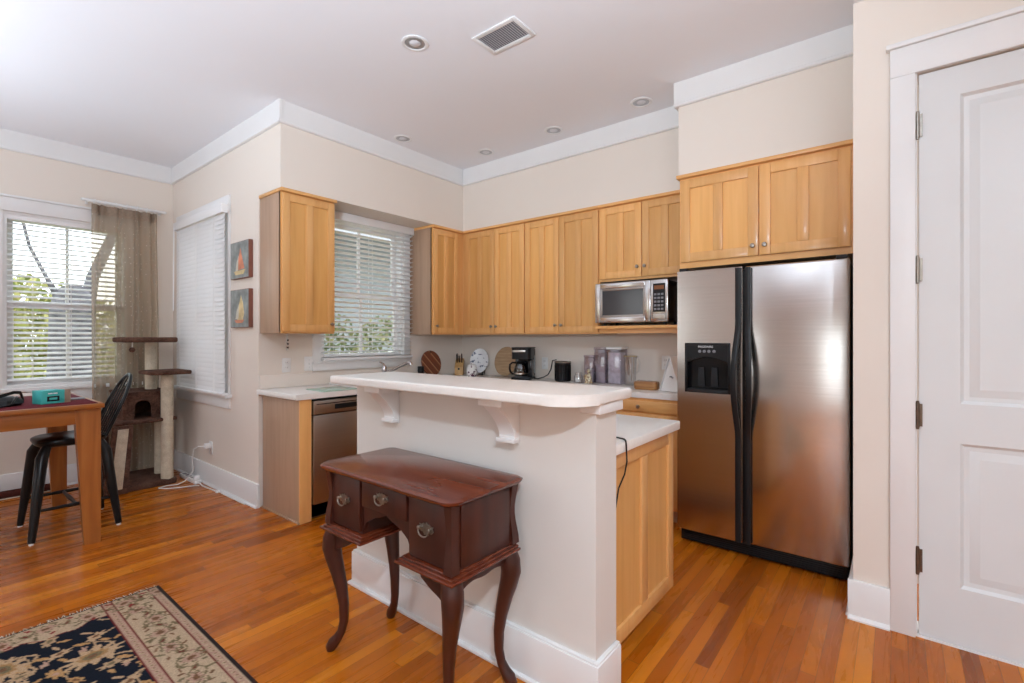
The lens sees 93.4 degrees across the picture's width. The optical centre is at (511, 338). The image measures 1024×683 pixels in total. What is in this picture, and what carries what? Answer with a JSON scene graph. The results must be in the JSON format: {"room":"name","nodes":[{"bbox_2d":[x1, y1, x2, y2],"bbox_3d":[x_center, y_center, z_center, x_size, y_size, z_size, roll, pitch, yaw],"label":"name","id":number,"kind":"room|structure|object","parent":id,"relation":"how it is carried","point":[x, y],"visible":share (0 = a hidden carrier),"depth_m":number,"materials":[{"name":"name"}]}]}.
{"room":"kitchen","nodes":[
{"label":"kitchen","id":0,"kind":"room"},
{"bbox_2d":[0,148,172,474],"bbox_3d":[-5.172,-0.214,3.039,0.150,3.080,5.436,0,0,39],"label":"wall","id":1,"kind":"structure","parent":0,"point":[21,174],"depth_m":4.45,"materials":[{"name":"beige paint"}]},
{"bbox_2d":[0,463,77,491],"bbox_3d":[-5.157,1.235,2.909,0.034,0.182,5.252,0,0,39],"label":"baseboard","id":2,"kind":"structure","parent":1,"relation":"attached to","point":[11,481],"depth_m":4.11,"materials":[{"name":"white paint"}]},
{"bbox_2d":[3,210,91,388],"bbox_3d":[-4.067,-0.324,4.418,0.136,1.500,0.830,0,0,39],"label":"window","id":3,"kind":"structure","parent":1,"relation":"in","point":[5,220],"depth_m":4.15,"materials":[{"name":"white paint"}]},
{"bbox_2d":[7,214,91,385],"bbox_3d":[-4.037,-0.323,4.389,0.060,1.487,0.817,0,0,39],"label":"window blind","id":4,"kind":"object","parent":3,"relation":"attached to","point":[70,225],"visible":0.61,"depth_m":4.28,"materials":[{"name":"white plastic"}]},
{"bbox_2d":[0,193,142,397],"bbox_3d":[-4.263,-0.327,4.018,0.050,1.765,1.940,0,0,39],"label":"trim","id":5,"kind":"structure","parent":1,"relation":"attached to","point":[8,202],"depth_m":4.18,"materials":[{"name":"white paint"}]},
{"bbox_2d":[0,128,173,184],"bbox_3d":[-5.150,-1.671,2.925,0.026,0.167,5.286,0,0,39],"label":"trim","id":6,"kind":"structure","parent":1,"relation":"attached to","point":[10,140],"depth_m":4.42,"materials":[{"name":"white paint"}]},
{"bbox_2d":[80,197,166,215],"bbox_3d":[-3.727,-1.266,4.650,0.096,0.055,0.661,0,0,39],"label":"curtain rod","id":7,"kind":"object","parent":1,"relation":"attached to","point":[86,200],"visible":1,"depth_m":4.60,"materials":[{"name":"white plastic"}]},
{"bbox_2d":[91,203,158,470],"bbox_3d":[-3.708,0.025,4.638,0.060,2.535,0.517,0,0,39],"label":"curtain","id":8,"kind":"object","parent":7,"relation":"hanging from","point":[124,265],"visible":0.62,"depth_m":4.62,"materials":[{"name":"beige fabric"}]},
{"bbox_2d":[173,136,277,506],"bbox_3d":[-2.702,-0.214,4.449,1.952,3.080,0.150,0,0,39],"label":"wall","id":9,"kind":"structure","parent":0,"point":[236,433],"depth_m":4.02,"materials":[{"name":"beige paint"}]},
{"bbox_2d":[174,194,231,408],"bbox_3d":[-2.901,-0.309,4.480,1.325,1.820,0.050,0,0,39],"label":"trim","id":10,"kind":"structure","parent":9,"relation":"attached to","point":[206,398],"depth_m":4.11,"materials":[{"name":"white paint"}]},
{"bbox_2d":[209,441,212,454],"bbox_3d":[-2.726,0.991,4.366,0.072,0.117,0.008,0,0,39],"label":"wall outlet","id":11,"kind":"object","parent":9,"relation":"attached to","point":[211,442],"visible":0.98,"depth_m":4.35,"materials":[{"name":"white plastic"}]},
{"bbox_2d":[174,449,259,508],"bbox_3d":[-2.752,1.235,4.371,1.972,0.182,0.034,0,0,39],"label":"baseboard","id":12,"kind":"structure","parent":9,"relation":"attached to","point":[246,491],"depth_m":4.18,"materials":[{"name":"white paint"}]},
{"bbox_2d":[171,98,281,183],"bbox_3d":[-2.597,-1.671,4.253,2.309,0.167,0.026,0,0,39],"label":"trim","id":13,"kind":"structure","parent":9,"relation":"attached to","point":[270,116],"depth_m":4.05,"materials":[{"name":"white paint"}]},
{"bbox_2d":[231,288,252,327],"bbox_3d":[-2.206,-0.241,3.933,0.343,0.310,0.036,0,0,39],"label":"painting","id":14,"kind":"object","parent":9,"relation":"attached to","point":[241,299],"visible":1,"depth_m":3.89,"materials":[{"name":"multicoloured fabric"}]},
{"bbox_2d":[231,239,252,279],"bbox_3d":[-2.206,-0.636,3.933,0.343,0.300,0.036,0,0,39],"label":"painting","id":15,"kind":"object","parent":9,"relation":"attached to","point":[242,251],"visible":1,"depth_m":3.88,"materials":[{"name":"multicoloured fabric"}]},
{"bbox_2d":[259,100,462,230],"bbox_3d":[-1.130,-1.435,4.547,0.383,0.637,2.264,0,0,39],"label":"wall","id":16,"kind":"structure","parent":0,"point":[362,184],"depth_m":4.08,"materials":[{"name":"beige paint"}]},
{"bbox_2d":[278,334,461,374],"bbox_3d":[-1.245,-0.214,4.830,0.150,3.080,2.264,0,0,39],"label":"wall","id":17,"kind":"structure","parent":0,"point":[446,347],"depth_m":4.99,"materials":[{"name":"beige paint"}]},
{"bbox_2d":[282,358,290,372],"bbox_3d":[-1.846,0.221,3.950,0.008,0.117,0.072,0,0,39],"label":"wall outlet","id":18,"kind":"object","parent":17,"relation":"attached to","point":[286,362],"visible":1,"depth_m":3.95,"materials":[{"name":"white plastic"}]},
{"bbox_2d":[259,187,336,333],"bbox_3d":[-1.694,-0.576,3.837,0.384,1.080,0.453,0,0,39],"label":"upper cabinet","id":19,"kind":"object","parent":17,"relation":"attached to","point":[297,228],"visible":1,"depth_m":3.71,"materials":[{"name":"brown wood"}]},
{"bbox_2d":[286,334,288,349],"bbox_3d":[-1.835,0.034,3.948,0.027,0.135,0.014,0,0,39],"label":"hooks","id":20,"kind":"object","parent":19,"relation":"attached to","point":[287,339],"visible":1,"depth_m":3.95,"materials":[{"name":"grey metal"}]},
{"bbox_2d":[304,356,312,370],"bbox_3d":[-1.721,0.216,4.100,0.015,0.120,0.085,0,0,39],"label":"light switch","id":21,"kind":"object","parent":17,"relation":"attached to","point":[308,361],"visible":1,"depth_m":4.09,"materials":[{"name":"white plastic"}]},
{"bbox_2d":[312,234,410,370],"bbox_3d":[-1.373,-0.411,4.526,0.030,1.385,1.050,0,0,39],"label":"trim","id":22,"kind":"structure","parent":17,"relation":"attached to","point":[317,364],"depth_m":4.55,"materials":[{"name":"white paint"}]},
{"bbox_2d":[321,219,402,360],"bbox_3d":[-1.439,-0.444,4.582,0.136,1.300,0.895,0,0,39],"label":"window","id":23,"kind":"structure","parent":17,"relation":"in","point":[358,262],"depth_m":4.87,"materials":[{"name":"white paint"}]},
{"bbox_2d":[321,211,413,360],"bbox_3d":[-1.327,-0.460,4.530,0.060,1.308,0.997,0,0,39],"label":"window blind","id":24,"kind":"object","parent":23,"relation":"attached to","point":[342,216],"visible":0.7,"depth_m":4.52,"materials":[{"name":"white plastic"}]},
{"bbox_2d":[410,224,462,334],"bbox_3d":[-0.766,-0.576,5.001,0.384,1.080,0.440,0,0,39],"label":"upper cabinet","id":25,"kind":"object","parent":17,"relation":"attached to","point":[436,303],"visible":0.98,"depth_m":4.87,"materials":[{"name":"brown wood"}]},
{"bbox_2d":[0,0,852,169],"bbox_3d":[-1.441,-1.794,1.414,8.009,0.080,7.850,0,0,39],"label":"ceiling","id":26,"kind":"structure","parent":0,"point":[157,82],"depth_m":3.05,"materials":[{"name":"white paint"}]},
{"bbox_2d":[394,135,411,142],"bbox_3d":[-0.958,-1.748,4.238,0.160,0.011,0.160,0,0,39],"label":"recessed light","id":27,"kind":"object","parent":26,"relation":"in","point":[399,138],"visible":1,"depth_m":4.23,"materials":[{"name":"white paint"}]},
{"bbox_2d":[401,35,428,51],"bbox_3d":[-0.577,-1.748,2.867,0.160,0.011,0.160,0,0,39],"label":"recessed light","id":28,"kind":"object","parent":26,"relation":"in","point":[415,43],"visible":1,"depth_m":2.86,"materials":[{"name":"white paint"}]},
{"bbox_2d":[478,149,493,155],"bbox_3d":[-0.245,-1.748,4.546,0.160,0.011,0.160,0,0,39],"label":"recessed light","id":29,"kind":"object","parent":26,"relation":"in","point":[485,152],"visible":1,"depth_m":4.54,"materials":[{"name":"white paint"}]},
{"bbox_2d":[471,16,535,54],"bbox_3d":[-0.050,-1.748,2.798,0.320,0.010,0.206,0,0,39],"label":"ceiling vent","id":30,"kind":"object","parent":26,"relation":"in","point":[510,32],"visible":1,"depth_m":2.79,"materials":[{"name":"white metal"}]},
{"bbox_2d":[544,126,562,134],"bbox_3d":[0.351,-1.748,4.070,0.160,0.011,0.160,0,0,39],"label":"recessed light","id":31,"kind":"object","parent":26,"relation":"in","point":[553,130],"visible":1,"depth_m":4.06,"materials":[{"name":"white paint"}]},
{"bbox_2d":[630,97,651,107],"bbox_3d":[0.959,-1.748,3.584,0.160,0.011,0.160,0,0,39],"label":"recessed light","id":32,"kind":"object","parent":26,"relation":"in","point":[640,102],"visible":1,"depth_m":3.58,"materials":[{"name":"white paint"}]},
{"bbox_2d":[357,386,615,660],"bbox_3d":[-0.222,0.779,2.220,1.452,1.094,0.158,0,0,39],"label":"wall","id":33,"kind":"structure","parent":0,"point":[564,457],"depth_m":1.84,"materials":[{"name":"white paint"}]},
{"bbox_2d":[364,387,398,422],"bbox_3d":[-0.631,0.327,2.358,0.118,0.188,0.134,0,0,39],"label":"corbel","id":34,"kind":"object","parent":33,"relation":"attached to","point":[387,399],"visible":0.84,"depth_m":2.35,"materials":[{"name":"white paint"}]},
{"bbox_2d":[330,371,630,414],"bbox_3d":[-0.234,0.230,2.176,1.477,0.076,0.408,0,0,39],"label":"bar","id":35,"kind":"object","parent":33,"relation":"on","point":[591,399],"visible":1,"depth_m":1.88,"materials":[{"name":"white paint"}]},
{"bbox_2d":[347,548,620,682],"bbox_3d":[-0.233,1.234,2.206,1.524,0.184,0.194,0,0,39],"label":"baseboard","id":36,"kind":"structure","parent":33,"relation":"attached to","point":[533,657],"depth_m":1.99,"materials":[{"name":"white paint"}]},
{"bbox_2d":[478,399,518,443],"bbox_3d":[-0.044,0.327,1.891,0.118,0.188,0.134,0,0,39],"label":"corbel","id":37,"kind":"object","parent":33,"relation":"attached to","point":[505,415],"visible":0.88,"depth_m":1.89,"materials":[{"name":"white paint"}]},
{"bbox_2d":[0,469,1023,682],"bbox_3d":[-1.441,1.356,1.414,8.009,0.060,7.850,0,0,39],"label":"floor","id":38,"kind":"structure","parent":0,"point":[259,582],"depth_m":2.40,"materials":[{"name":"brown wood"}]},
{"bbox_2d":[0,483,49,500],"bbox_3d":[-4.325,1.292,3.798,0.070,0.065,1.080,0,0,39],"label":"floor mat","id":39,"kind":"object","parent":38,"relation":"on","point":[9,494],"visible":0.39,"depth_m":4.00,"materials":[{"name":"brown fabric"}]},
{"bbox_2d":[0,392,104,545],"bbox_3d":[-3.504,0.874,3.008,1.198,0.905,1.268,0,0,39],"label":"dining table","id":40,"kind":"object","parent":38,"relation":"on","point":[85,418],"visible":0.68,"depth_m":3.10,"materials":[{"name":"orange wood"}]},
{"bbox_2d":[0,394,96,410],"bbox_3d":[-3.292,0.419,3.043,0.865,0.004,0.888,0,0,39],"label":"placemat","id":41,"kind":"object","parent":40,"relation":"on","point":[27,404],"visible":0.45,"depth_m":3.03,"materials":[{"name":"red fabric"}]},
{"bbox_2d":[0,391,23,407],"bbox_3d":[-3.124,0.372,2.936,0.289,0.091,0.241,0,0,39],"label":"laptop bag","id":42,"kind":"object","parent":41,"relation":"on","point":[6,400],"visible":1,"depth_m":2.95,"materials":[{"name":"black fabric"}]},
{"bbox_2d":[32,388,70,404],"bbox_3d":[-2.963,0.374,3.107,0.105,0.086,0.152,0,0,21],"label":"box","id":43,"kind":"object","parent":41,"relation":"on","point":[47,396],"visible":1,"depth_m":3.06,"materials":[{"name":"teal cardboard"}]},
{"bbox_2d":[16,373,132,545],"bbox_3d":[-3.094,0.795,3.456,0.528,1.063,0.592,0,0,39],"label":"dining chair","id":44,"kind":"object","parent":38,"relation":"on","point":[36,460],"visible":0.8,"depth_m":3.38,"materials":[{"name":"black wood"}]},
{"bbox_2d":[0,585,257,682],"bbox_3d":[-1.454,1.321,1.103,2.590,0.010,1.763,0,0,39],"label":"rug","id":45,"kind":"object","parent":38,"relation":"on","point":[144,636],"visible":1,"depth_m":2.05,"materials":[{"name":"fabric"}]},
{"bbox_2d":[101,337,191,496],"bbox_3d":[-3.390,0.658,4.392,0.690,1.335,0.615,0,0,39],"label":"cat tree","id":46,"kind":"object","parent":38,"relation":"on","point":[150,403],"visible":0.88,"depth_m":4.36,"materials":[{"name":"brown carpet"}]},
{"bbox_2d":[101,412,176,426],"bbox_3d":[-3.451,0.735,4.419,0.560,0.033,0.500,0,0,39],"label":"shelf","id":47,"kind":"object","parent":46,"relation":"attached to","point":[140,417],"depth_m":4.31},
{"bbox_2d":[159,443,210,488],"bbox_3d":[-2.922,1.136,4.323,0.414,0.376,0.123,0,0,-17],"label":"charger","id":48,"kind":"object","parent":38,"relation":"on","point":[206,445],"visible":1,"depth_m":4.33,"materials":[{"name":"white plastic"}]},
{"bbox_2d":[180,472,200,484],"bbox_3d":[-3.002,1.288,4.501,0.400,0.074,0.054,0,0,39],"label":"power strip","id":49,"kind":"object","parent":38,"relation":"on","point":[195,479],"visible":0.99,"depth_m":4.42,"materials":[{"name":"white plastic"}]},
{"bbox_2d":[198,482,244,504],"bbox_3d":[-2.482,1.313,4.111,0.901,0.026,0.036,0,0,37],"label":"cable","id":50,"kind":"object","parent":38,"relation":"on","point":[218,490],"visible":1,"depth_m":4.11,"materials":[{"name":"white plastic"}]},
{"bbox_2d":[262,395,310,524],"bbox_3d":[-1.707,0.884,3.636,0.577,0.884,0.097,0,0,39],"label":"base cabinet","id":51,"kind":"object","parent":38,"relation":"on","point":[286,422],"visible":0.88,"depth_m":3.53,"materials":[{"name":"brown wood"}]},
{"bbox_2d":[311,395,356,517],"bbox_3d":[-1.470,0.882,3.896,0.564,0.863,0.595,0,0,39],"label":"dishwasher","id":52,"kind":"object","parent":38,"relation":"on","point":[333,419],"visible":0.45,"depth_m":3.58,"materials":[{"name":"silver metal"}]},
{"bbox_2d":[320,447,522,682],"bbox_3d":[-0.389,0.926,1.941,0.815,0.800,0.397,0,0,39],"label":"desk","id":53,"kind":"object","parent":38,"relation":"on","point":[457,520],"visible":1,"depth_m":1.80,"materials":[{"name":"red wood"}]},
{"bbox_2d":[616,432,672,643],"bbox_3d":[0.055,0.889,2.570,1.388,0.874,0.731,0,0,39],"label":"base cabinet","id":54,"kind":"object","parent":38,"relation":"on","point":[644,509],"visible":0.12,"depth_m":2.10,"materials":[{"name":"brown wood"}]},
{"bbox_2d":[616,414,679,454],"bbox_3d":[0.058,0.430,2.559,1.425,0.040,0.719,0,0,39],"label":"countertop","id":55,"kind":"structure","parent":54,"relation":"on","point":[637,431],"depth_m":2.19,"materials":[{"name":"white stone"}]},
{"bbox_2d":[616,437,627,506],"bbox_3d":[0.410,0.552,1.944,0.084,0.301,0.148,0,0,-18],"label":"lead","id":56,"kind":"object","parent":55,"relation":"hanging from","point":[616,437],"visible":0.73,"depth_m":1.90,"materials":[{"name":"black plastic"}]},
{"bbox_2d":[616,397,676,522],"bbox_3d":[1.113,0.883,3.777,0.613,0.885,0.625,0,0,39],"label":"base cabinet","id":57,"kind":"object","parent":38,"relation":"on","point":[642,407],"visible":0.22,"depth_m":3.47,"materials":[{"name":"brown wood"}]},
{"bbox_2d":[257,367,676,400],"bbox_3d":[-0.217,0.368,3.807,2.732,0.144,2.279,0,0,39],"label":"countertop","id":58,"kind":"structure","parent":57,"relation":"on","point":[285,386],"depth_m":3.90,"materials":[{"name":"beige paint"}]},
{"bbox_2d":[306,386,356,391],"bbox_3d":[-1.399,0.396,3.760,0.270,0.008,0.290,0,0,39],"label":"board","id":59,"kind":"object","parent":58,"relation":"on","point":[334,388],"visible":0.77,"depth_m":3.75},
{"bbox_2d":[379,361,412,371],"bbox_3d":[-1.099,0.307,4.591,0.317,0.182,0.068,0,0,-2],"label":"faucet","id":60,"kind":"object","parent":58,"relation":"on","point":[384,368],"visible":0.7,"depth_m":4.57,"materials":[{"name":"silver metal"}]},
{"bbox_2d":[417,366,423,372],"bbox_3d":[-0.935,0.344,4.950,0.069,0.110,0.069,0,0,39],"label":"tumbler","id":61,"kind":"object","parent":58,"relation":"on","point":[420,368],"visible":0.68,"depth_m":4.92,"materials":[{"name":"black plastic"}]},
{"bbox_2d":[421,351,440,373],"bbox_3d":[-0.851,0.263,5.088,0.072,0.264,0.268,0,0,39],"label":"cutting board","id":62,"kind":"object","parent":58,"relation":"on","point":[431,362],"visible":0.88,"depth_m":5.08,"materials":[{"name":"brown wood"}]},
{"bbox_2d":[455,353,463,374],"bbox_3d":[-0.578,0.284,5.317,0.090,0.231,0.152,0,0,1],"label":"knife block","id":63,"kind":"object","parent":58,"relation":"on","point":[459,364],"visible":1,"depth_m":5.28,"materials":[{"name":"brown wood"}]},
{"bbox_2d":[467,363,476,376],"bbox_3d":[-0.418,0.329,5.030,0.112,0.142,0.112,0,0,39],"label":"jar","id":64,"kind":"object","parent":58,"relation":"on","point":[471,368],"visible":0.99,"depth_m":4.99,"materials":[{"name":"white ceramic"}]},
{"bbox_2d":[470,348,488,374],"bbox_3d":[-0.352,0.256,5.244,0.177,0.287,0.167,0,0,39],"label":"plate","id":65,"kind":"object","parent":58,"relation":"on","point":[479,357],"visible":0.78,"depth_m":5.25,"materials":[{"name":"white ceramic"}]},
{"bbox_2d":[495,347,514,375],"bbox_3d":[-0.064,0.242,5.080,0.307,0.304,0.064,0,0,39],"label":"trivet","id":66,"kind":"object","parent":58,"relation":"on","point":[503,358],"visible":0.89,"depth_m":5.09,"materials":[{"name":"wicker"}]},
{"bbox_2d":[509,347,535,379],"bbox_3d":[0.098,0.244,4.707,0.224,0.312,0.243,0,0,15],"label":"coffee maker","id":67,"kind":"object","parent":58,"relation":"on","point":[524,369],"visible":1,"depth_m":4.63,"materials":[{"name":"black plastic"}]},
{"bbox_2d":[533,359,556,378],"bbox_3d":[0.308,0.295,4.582,0.029,0.200,0.292,0,0,-44],"label":"cord","id":68,"kind":"object","parent":58,"relation":"on","point":[555,359],"visible":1,"depth_m":4.54,"materials":[{"name":"black plastic"}]},
{"bbox_2d":[554,361,570,381],"bbox_3d":[0.472,0.304,4.480,0.158,0.190,0.158,0,0,39],"label":"canister","id":69,"kind":"object","parent":58,"relation":"on","point":[562,368],"visible":1,"depth_m":4.42,"materials":[{"name":"black plastic"}]},
{"bbox_2d":[574,371,582,381],"bbox_3d":[0.594,0.348,4.318,0.076,0.102,0.076,0,0,39],"label":"glass jar","id":70,"kind":"object","parent":58,"relation":"on","point":[576,379],"visible":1,"depth_m":4.29,"materials":[{"name":"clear glass"}]},
{"bbox_2d":[584,369,592,383],"bbox_3d":[0.675,0.337,4.263,0.076,0.126,0.065,0,0,39],"label":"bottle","id":71,"kind":"object","parent":58,"relation":"on","point":[588,379],"visible":1,"depth_m":4.25,"materials":[{"name":"beige glass"}]},
{"bbox_2d":[586,368,595,381],"bbox_3d":[0.722,0.277,4.395,0.102,0.245,0.118,0,0,39],"label":"storage container","id":72,"kind":"object","parent":58,"relation":"on","point":[592,370],"visible":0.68,"depth_m":4.36,"materials":[{"name":"plastic"}]},
{"bbox_2d":[594,349,608,382],"bbox_3d":[0.815,0.240,4.331,0.121,0.318,0.133,0,0,39],"label":"storage container","id":73,"kind":"object","parent":58,"relation":"on","point":[601,370],"visible":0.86,"depth_m":4.29,"materials":[{"name":"plastic"}]},
{"bbox_2d":[606,347,627,383],"bbox_3d":[0.922,0.238,4.243,0.152,0.322,0.138,0,0,39],"label":"storage container","id":74,"kind":"object","parent":58,"relation":"on","point":[616,360],"visible":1,"depth_m":4.20,"materials":[{"name":"plastic"}]},
{"bbox_2d":[634,380,658,389],"bbox_3d":[1.051,0.362,3.768,0.184,0.074,0.110,0,0,33],"label":"wooden tray","id":75,"kind":"object","parent":58,"relation":"on","point":[640,385],"visible":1,"depth_m":3.72,"materials":[{"name":"brown wood"}]},
{"bbox_2d":[660,356,676,392],"bbox_3d":[1.230,0.264,3.592,0.177,0.264,0.210,0,0,-27],"label":"desk calendar","id":76,"kind":"object","parent":58,"relation":"on","point":[669,381],"visible":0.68,"depth_m":3.57,"materials":[{"name":"white paper"}]},
{"bbox_2d":[677,254,852,579],"bbox_3d":[1.665,0.437,3.143,0.922,1.778,0.871,0,0,39],"label":"refrigerator","id":77,"kind":"object","parent":38,"relation":"on","point":[765,352],"visible":1,"depth_m":2.81,"materials":[{"name":"grey metal"}]},
{"bbox_2d":[462,281,676,384],"bbox_3d":[0.938,-0.214,4.441,3.748,3.080,0.150,0,0,39],"label":"wall","id":78,"kind":"structure","parent":0,"point":[649,349],"depth_m":4.53,"materials":[{"name":"beige paint"}]},
{"bbox_2d":[462,220,539,334],"bbox_3d":[-0.107,-0.576,4.936,0.823,1.080,0.377,0,0,39],"label":"upper cabinet","id":79,"kind":"object","parent":78,"relation":"attached to","point":[493,256],"visible":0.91,"depth_m":4.78,"materials":[{"name":"brown wood"}]},
{"bbox_2d":[542,357,547,368],"bbox_3d":[0.328,0.251,4.826,0.072,0.117,0.008,0,0,39],"label":"wall outlet","id":80,"kind":"object","parent":78,"relation":"attached to","point":[544,359],"visible":1,"depth_m":4.82,"materials":[{"name":"white plastic"}]},
{"bbox_2d":[523,205,616,334],"bbox_3d":[0.523,-0.576,4.434,0.786,1.080,0.377,0,0,39],"label":"upper cabinet","id":81,"kind":"object","parent":78,"relation":"attached to","point":[562,249],"visible":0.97,"depth_m":4.29,"materials":[{"name":"brown wood"}]},
{"bbox_2d":[595,325,676,332],"bbox_3d":[1.127,-0.070,3.929,0.784,0.061,0.411,0,0,39],"label":"shelf","id":82,"kind":"object","parent":78,"relation":"attached to","point":[627,328],"visible":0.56,"depth_m":3.81,"materials":[{"name":"brown wood"}]},
{"bbox_2d":[595,279,676,325],"bbox_3d":[1.032,-0.273,3.923,0.608,0.342,0.362,0,0,39],"label":"microwave","id":83,"kind":"object","parent":82,"relation":"on","point":[647,301],"visible":0.98,"depth_m":3.76,"materials":[{"name":"silver metal"}]},
{"bbox_2d":[598,190,679,282],"bbox_3d":[1.137,-0.793,3.944,0.783,0.645,0.377,0,0,39],"label":"upper cabinet","id":84,"kind":"object","parent":78,"relation":"attached to","point":[640,236],"visible":0.78,"depth_m":3.83,"materials":[{"name":"brown wood"}]},
{"bbox_2d":[662,356,667,369],"bbox_3d":[1.293,0.206,4.056,0.072,0.117,0.008,0,0,39],"label":"wall outlet","id":85,"kind":"object","parent":78,"relation":"attached to","point":[664,358],"visible":0.66,"depth_m":4.06,"materials":[{"name":"white plastic"}]},
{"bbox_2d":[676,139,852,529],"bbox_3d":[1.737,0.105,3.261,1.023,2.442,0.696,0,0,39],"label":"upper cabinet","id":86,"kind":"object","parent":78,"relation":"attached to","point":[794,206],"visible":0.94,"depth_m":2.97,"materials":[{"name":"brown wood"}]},
{"bbox_2d":[463,128,679,230],"bbox_3d":[0.921,-1.435,4.134,3.391,0.637,0.350,0,0,39],"label":"wall","id":87,"kind":"structure","parent":0,"point":[649,165],"depth_m":4.18,"materials":[{"name":"beige paint"}]},
{"bbox_2d":[463,106,678,186],"bbox_3d":[0.408,-1.671,4.303,2.377,0.167,0.026,0,0,39],"label":"trim","id":88,"kind":"structure","parent":87,"relation":"attached to","point":[666,119],"depth_m":4.16,"materials":[{"name":"white paint"}]},
{"bbox_2d":[679,56,852,174],"bbox_3d":[1.642,-1.435,3.132,1.014,0.637,0.317,0,0,39],"label":"wall","id":89,"kind":"structure","parent":0,"point":[812,107],"depth_m":2.97,"materials":[{"name":"beige paint"}]},
{"bbox_2d":[673,24,852,108],"bbox_3d":[1.525,-1.671,3.006,1.040,0.167,0.026,0,0,39],"label":"trim","id":90,"kind":"structure","parent":89,"relation":"attached to","point":[835,45],"depth_m":2.96,"materials":[{"name":"white paint"}]},
{"bbox_2d":[853,0,1023,587],"bbox_3d":[2.820,-0.214,2.185,2.009,3.080,1.328,0,0,39],"label":"wall","id":91,"kind":"structure","parent":0,"point":[877,24],"depth_m":2.24,"materials":[{"name":"beige paint"}]},
{"bbox_2d":[846,558,852,615],"bbox_3d":[1.712,1.235,2.430,0.030,0.182,0.328,0,0,39],"label":"baseboard","id":92,"kind":"structure","parent":91,"relation":"attached to","point":[851,568],"depth_m":2.35,"materials":[{"name":"white paint"}]},
{"bbox_2d":[847,578,889,631],"bbox_3d":[1.656,1.235,2.243,0.158,0.182,0.034,0,0,39],"label":"baseboard","id":93,"kind":"structure","parent":91,"relation":"attached to","point":[868,603],"depth_m":2.24,"materials":[{"name":"white paint"}]},
{"bbox_2d":[886,5,1023,667],"bbox_3d":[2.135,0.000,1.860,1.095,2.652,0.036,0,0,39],"label":"trim","id":94,"kind":"structure","parent":91,"relation":"attached to","point":[1004,30],"depth_m":2.15,"materials":[{"name":"white paint"}]},
{"bbox_2d":[916,48,1023,663],"bbox_3d":[2.131,0.072,1.868,0.884,2.483,0.115,0,0,39],"label":"door","id":95,"kind":"structure","parent":91,"relation":"in","point":[970,116],"depth_m":2.05,"materials":[{"name":"white paint"}]},
{"label":"outside","id":96,"kind":"structure","parent":0,"visible":0},
{"bbox_3d":[-13.991,2.001,22.208,37.531,0.150,70.000,0,0,39],"label":"ground","id":97,"kind":"structure","parent":96,"visible":0},
{"bbox_2d":[14,350,38,377],"bbox_3d":[-9.821,0.980,8.621,1.882,2.044,2.010,0,0,39],"label":"shrub","id":98,"kind":"object","parent":97,"relation":"on","point":[17,356],"visible":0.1,"depth_m":9.08,"materials":[{"name":"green plant"}]},
{"bbox_2d":[13,273,64,377],"bbox_3d":[-14.961,0.038,12.542,4.194,4.178,9.244,0,0,33],"label":"tree","id":99,"kind":"object","parent":97,"relation":"on","point":[27,274],"visible":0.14,"depth_m":13.28,"materials":[{"name":"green plant"}]},
{"bbox_2d":[22,223,91,376],"bbox_3d":[-6.328,-1.520,6.805,3.700,6.932,4.950,0,0,39],"label":"tree","id":100,"kind":"object","parent":97,"relation":"on","point":[23,226],"visible":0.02,"depth_m":6.23,"materials":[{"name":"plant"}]},
{"bbox_2d":[324,314,365,353],"bbox_3d":[-2.857,0.742,7.108,1.460,2.408,1.403,0,0,39],"label":"bush","id":101,"kind":"object","parent":97,"relation":"on","point":[336,329],"visible":0.05,"depth_m":7.12,"materials":[{"name":"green plant"}]},
{"bbox_2d":[324,228,391,352],"bbox_3d":[-2.841,-1.124,12.158,2.300,6.100,7.800,0,0,39],"label":"porch","id":102,"kind":"object","parent":97,"relation":"on","point":[336,234],"visible":0.02,"depth_m":12.39,"materials":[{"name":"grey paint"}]},
{"bbox_2d":[350,315,391,352],"bbox_3d":[-2.078,0.739,8.553,1.436,2.415,1.631,0,0,39],"label":"bush","id":103,"kind":"object","parent":97,"relation":"on","point":[370,320],"visible":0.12,"depth_m":8.29,"materials":[{"name":"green plant"}]},
{"bbox_3d":[-2.840,-0.319,4.555,1.065,1.590,0.136,0,0,39],"label":"window","id":104,"kind":"structure","parent":0,"visible":0},
{"bbox_2d":[173,203,228,395],"bbox_3d":[-2.870,-0.323,4.406,1.169,1.614,0.088,0,0,39],"label":"window blind","id":105,"kind":"object","parent":104,"relation":"attached to","point":[200,310],"visible":0.98,"depth_m":4.37,"materials":[{"name":"white plastic"}]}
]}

